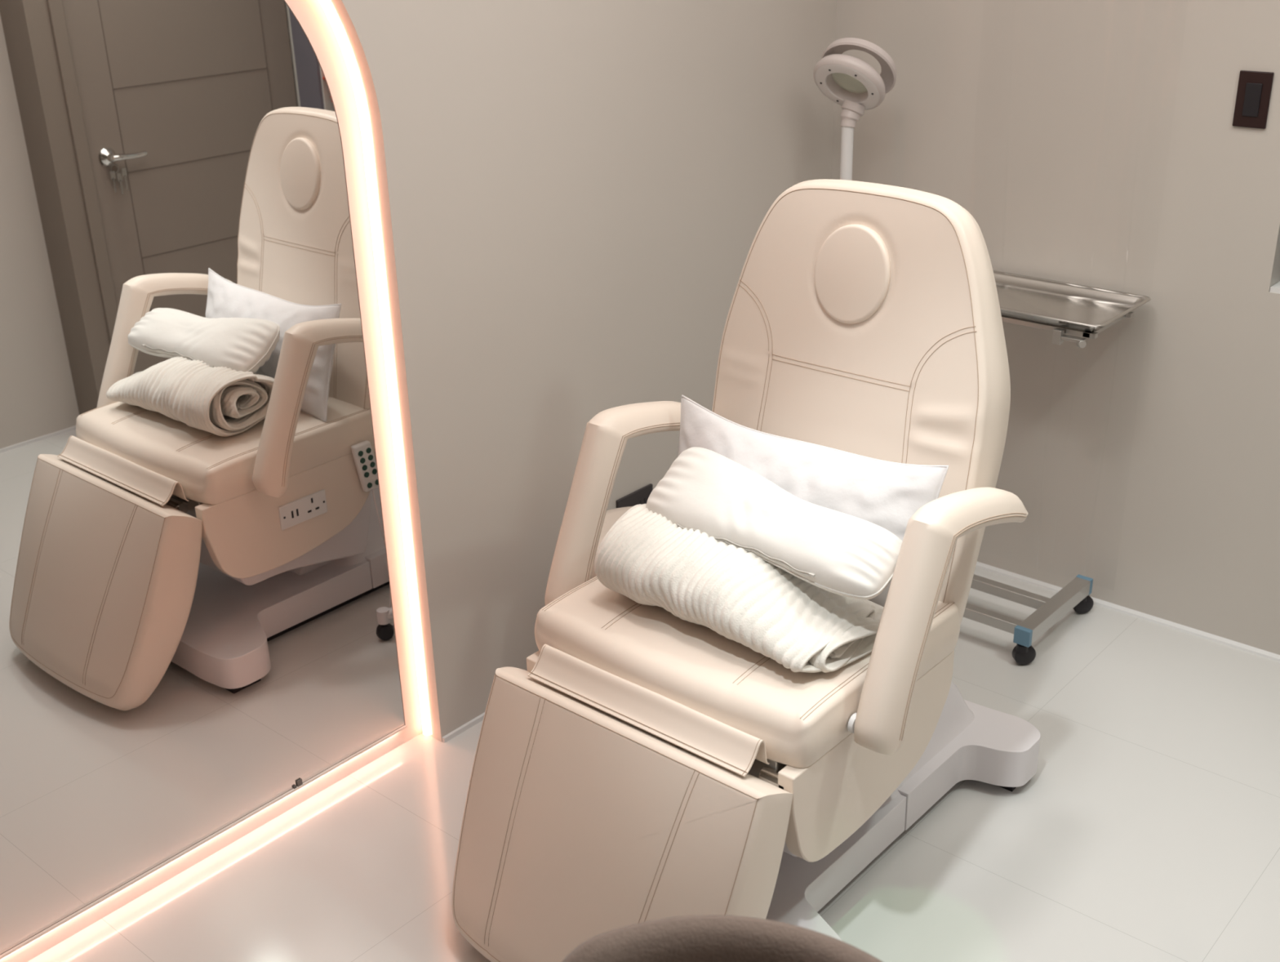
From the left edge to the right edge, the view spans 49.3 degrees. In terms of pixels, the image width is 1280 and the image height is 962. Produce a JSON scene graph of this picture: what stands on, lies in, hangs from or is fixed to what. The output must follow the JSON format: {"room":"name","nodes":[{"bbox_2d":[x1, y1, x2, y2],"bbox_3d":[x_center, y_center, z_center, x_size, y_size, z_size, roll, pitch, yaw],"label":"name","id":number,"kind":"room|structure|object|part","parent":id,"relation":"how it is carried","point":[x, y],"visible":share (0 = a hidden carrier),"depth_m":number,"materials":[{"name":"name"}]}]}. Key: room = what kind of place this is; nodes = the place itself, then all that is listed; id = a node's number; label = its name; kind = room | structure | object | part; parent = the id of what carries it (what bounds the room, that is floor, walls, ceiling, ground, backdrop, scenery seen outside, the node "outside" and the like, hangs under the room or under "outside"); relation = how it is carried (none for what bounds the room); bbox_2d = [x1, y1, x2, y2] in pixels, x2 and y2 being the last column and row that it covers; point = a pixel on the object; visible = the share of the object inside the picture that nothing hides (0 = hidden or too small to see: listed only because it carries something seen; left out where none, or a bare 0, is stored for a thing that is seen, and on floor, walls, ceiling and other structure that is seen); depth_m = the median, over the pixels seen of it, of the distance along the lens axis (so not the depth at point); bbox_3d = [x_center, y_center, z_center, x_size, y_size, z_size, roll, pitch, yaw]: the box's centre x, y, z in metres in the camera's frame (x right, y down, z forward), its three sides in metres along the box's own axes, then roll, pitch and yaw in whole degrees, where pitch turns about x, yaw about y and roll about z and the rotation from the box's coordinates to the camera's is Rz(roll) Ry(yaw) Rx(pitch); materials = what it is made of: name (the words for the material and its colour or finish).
{"room":"beauty treatment room","nodes":[
{"label":"beauty treatment room","id":0,"kind":"room"},
{"bbox_2d":[341,0,836,741],"bbox_3d":[-1.399,-0.243,1.968,0.313,2.600,5.628,18,30,37],"label":"wall","id":1,"kind":"structure","parent":0,"point":[580,192],"depth_m":3.16,"materials":[{"name":"beige paint"}]},
{"bbox_2d":[0,0,441,961],"bbox_3d":[-0.884,-0.117,2.496,0.113,1.921,1.098,18,30,37],"label":"frame","id":2,"kind":"object","parent":1,"relation":"attached to","point":[310,14],"visible":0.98,"depth_m":2.85,"materials":[{"name":"white paint"}]},
{"bbox_2d":[0,0,406,959],"bbox_3d":[-0.886,-0.102,2.505,0.009,1.800,0.997,18,30,37],"label":"arched mirror","id":3,"kind":"object","parent":2,"relation":"attached to","point":[197,628],"visible":1,"depth_m":2.56,"materials":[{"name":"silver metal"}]},
{"bbox_2d":[318,0,431,735],"bbox_3d":[-0.875,-0.117,2.488,0.025,1.912,1.097,18,30,37],"label":"led strip","id":4,"kind":"object","parent":2,"relation":"attached to","point":[327,6],"visible":1,"depth_m":2.86,"materials":[{"name":"white plastic"}]},
{"bbox_2d":[442,711,484,742],"bbox_3d":[0.050,0.354,3.748,0.008,0.012,1.541,18,30,37],"label":"baseboard","id":5,"kind":"structure","parent":1,"relation":"attached to","point":[478,718],"depth_m":3.26,"materials":[{"name":"white plastic"}]},
{"bbox_2d":[616,483,653,507],"bbox_3d":[-0.013,0.061,3.552,0.009,0.072,0.135,18,30,37],"label":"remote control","id":6,"kind":"object","parent":1,"relation":"attached to","point":[641,495],"visible":0.45,"depth_m":3.54,"materials":[{"name":"grey plastic"}]},
{"bbox_2d":[26,566,1279,961],"bbox_3d":[-0.289,1.302,1.734,3.130,0.100,5.978,18,30,37],"label":"floor","id":7,"kind":"structure","parent":0,"point":[1146,826],"depth_m":2.84,"materials":[{"name":"tile"}]},
{"bbox_2d":[591,506,632,578],"bbox_3d":[0.014,0.318,3.265,0.451,0.465,0.452,18,30,37],"label":"stool","id":8,"kind":"object","parent":7,"relation":"on","point":[612,515],"visible":0.02,"depth_m":3.22,"materials":[{"name":"beige leather"}]},
{"bbox_2d":[560,914,883,961],"bbox_3d":[0.092,0.931,1.488,0.552,0.762,0.521,18,30,37],"label":"tub chair","id":9,"kind":"object","parent":7,"relation":"on","point":[698,937],"visible":1,"depth_m":1.54,"materials":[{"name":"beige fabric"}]},
{"bbox_2d":[451,179,1040,961],"bbox_3d":[0.213,0.159,2.585,0.807,1.290,1.215,18,30,37],"label":"chair","id":10,"kind":"object","parent":7,"relation":"on","point":[645,762],"visible":0.7,"depth_m":2.49,"materials":[{"name":"beige leather"}]},
{"bbox_3d":[-0.029,0.356,2.845,0.032,0.225,0.525,18,30,37],"label":"panel","id":11,"kind":"part","parent":10,"relation":"part of","materials":[{"name":"beige leather"}]},
{"bbox_3d":[-0.025,0.028,2.829,0.088,0.389,0.472,18,30,37],"label":"armrest","id":12,"kind":"part","parent":10,"relation":"part of","materials":[{"name":"beige leather"}]},
{"bbox_2d":[594,503,884,672],"bbox_3d":[0.181,0.172,2.513,0.531,0.159,0.285,18,30,37],"label":"rolled towel","id":13,"kind":"object","parent":10,"relation":"on","point":[644,557],"visible":0.92,"depth_m":2.42,"materials":[{"name":"white fabric"}]},
{"bbox_2d":[645,446,902,599],"bbox_3d":[0.234,0.073,2.489,0.529,0.132,0.164,20,32,41],"label":"cushion","id":14,"kind":"object","parent":13,"relation":"on","point":[704,490],"visible":0.91,"depth_m":2.44,"materials":[{"name":"white fabric"}]},
{"bbox_3d":[0.192,0.275,2.608,0.632,0.107,0.552,18,30,37],"label":"seat","id":15,"kind":"part","parent":10,"relation":"part of","materials":[{"name":"beige leather"}]},
{"bbox_2d":[677,394,948,606],"bbox_3d":[0.291,0.044,2.647,0.593,0.292,0.139,18,30,37],"label":"pillow","id":16,"kind":"object","parent":10,"relation":"on","point":[885,494],"visible":0.44,"depth_m":2.55,"materials":[{"name":"white fabric"}]},
{"bbox_3d":[0.405,-0.155,2.705,0.618,0.819,0.230,18,30,37],"label":"backrest","id":17,"kind":"part","parent":10,"relation":"part of","materials":[{"name":"beige leather"}]},
{"bbox_3d":[0.411,0.498,2.492,0.032,0.225,0.525,18,30,37],"label":"panel","id":18,"kind":"part","parent":10,"relation":"part of","materials":[{"name":"beige leather"}]},
{"bbox_3d":[0.519,0.204,2.392,0.088,0.389,0.472,18,30,37],"label":"armrest","id":19,"kind":"part","parent":10,"relation":"part of","materials":[{"name":"beige leather"}]},
{"bbox_2d":[813,37,896,180],"bbox_3d":[0.544,-0.443,3.749,0.340,1.447,0.334,18,30,37],"label":"lamp","id":20,"kind":"object","parent":7,"relation":"on","point":[849,82],"visible":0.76,"depth_m":3.48,"materials":[{"name":"white plastic"}]},
{"bbox_3d":[0.548,-1.030,3.483,0.195,0.157,0.141,18,30,37],"label":"lamp lid","id":21,"kind":"part","parent":20,"relation":"part of","materials":[{"name":"grey plastic"}]},
{"bbox_2d":[963,311,1133,665],"bbox_3d":[0.883,-0.035,3.558,0.535,0.833,0.385,18,30,37],"label":"trolley","id":22,"kind":"object","parent":7,"relation":"on","point":[1075,595],"visible":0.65,"depth_m":3.50,"materials":[{"name":"grey metal"}]},
{"bbox_3d":[0.877,0.270,3.689,0.507,0.040,0.355,18,30,37],"label":"frame","id":23,"kind":"part","parent":22,"relation":"part of","materials":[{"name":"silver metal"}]},
{"bbox_2d":[992,270,1151,331],"bbox_3d":[0.969,-0.437,3.392,0.450,0.028,0.295,18,30,37],"label":"tray","id":24,"kind":"object","parent":22,"relation":"on","point":[1090,308],"visible":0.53,"depth_m":3.40,"materials":[{"name":"silver metal"}]},
{"bbox_2d":[831,0,1279,654],"bbox_3d":[1.475,-0.807,3.083,2.930,2.600,0.120,18,30,37],"label":"wall","id":25,"kind":"structure","parent":0,"point":[1089,143],"depth_m":3.44,"materials":[{"name":"beige paint"}]},
{"bbox_2d":[975,561,1279,661],"bbox_3d":[1.423,0.387,3.587,2.297,0.012,0.012,18,30,37],"label":"baseboard","id":26,"kind":"structure","parent":25,"relation":"attached to","point":[1172,624],"depth_m":3.66,"materials":[{"name":"white plastic"}]},
{"bbox_2d":[1232,70,1274,128],"bbox_3d":[1.356,-0.843,3.085,0.072,0.121,0.010,18,30,37],"label":"switch plate","id":27,"kind":"object","parent":25,"relation":"attached to","point":[1254,87],"visible":1,"depth_m":3.08,"materials":[{"name":"black plastic"}]},
{"bbox_2d":[1269,280,1279,293],"bbox_3d":[1.826,-0.811,2.744,0.944,1.038,0.113,18,30,37],"label":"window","id":28,"kind":"structure","parent":25,"relation":"in","point":[1275,288],"depth_m":3.19,"materials":[{"name":"plastic"}]}
]}

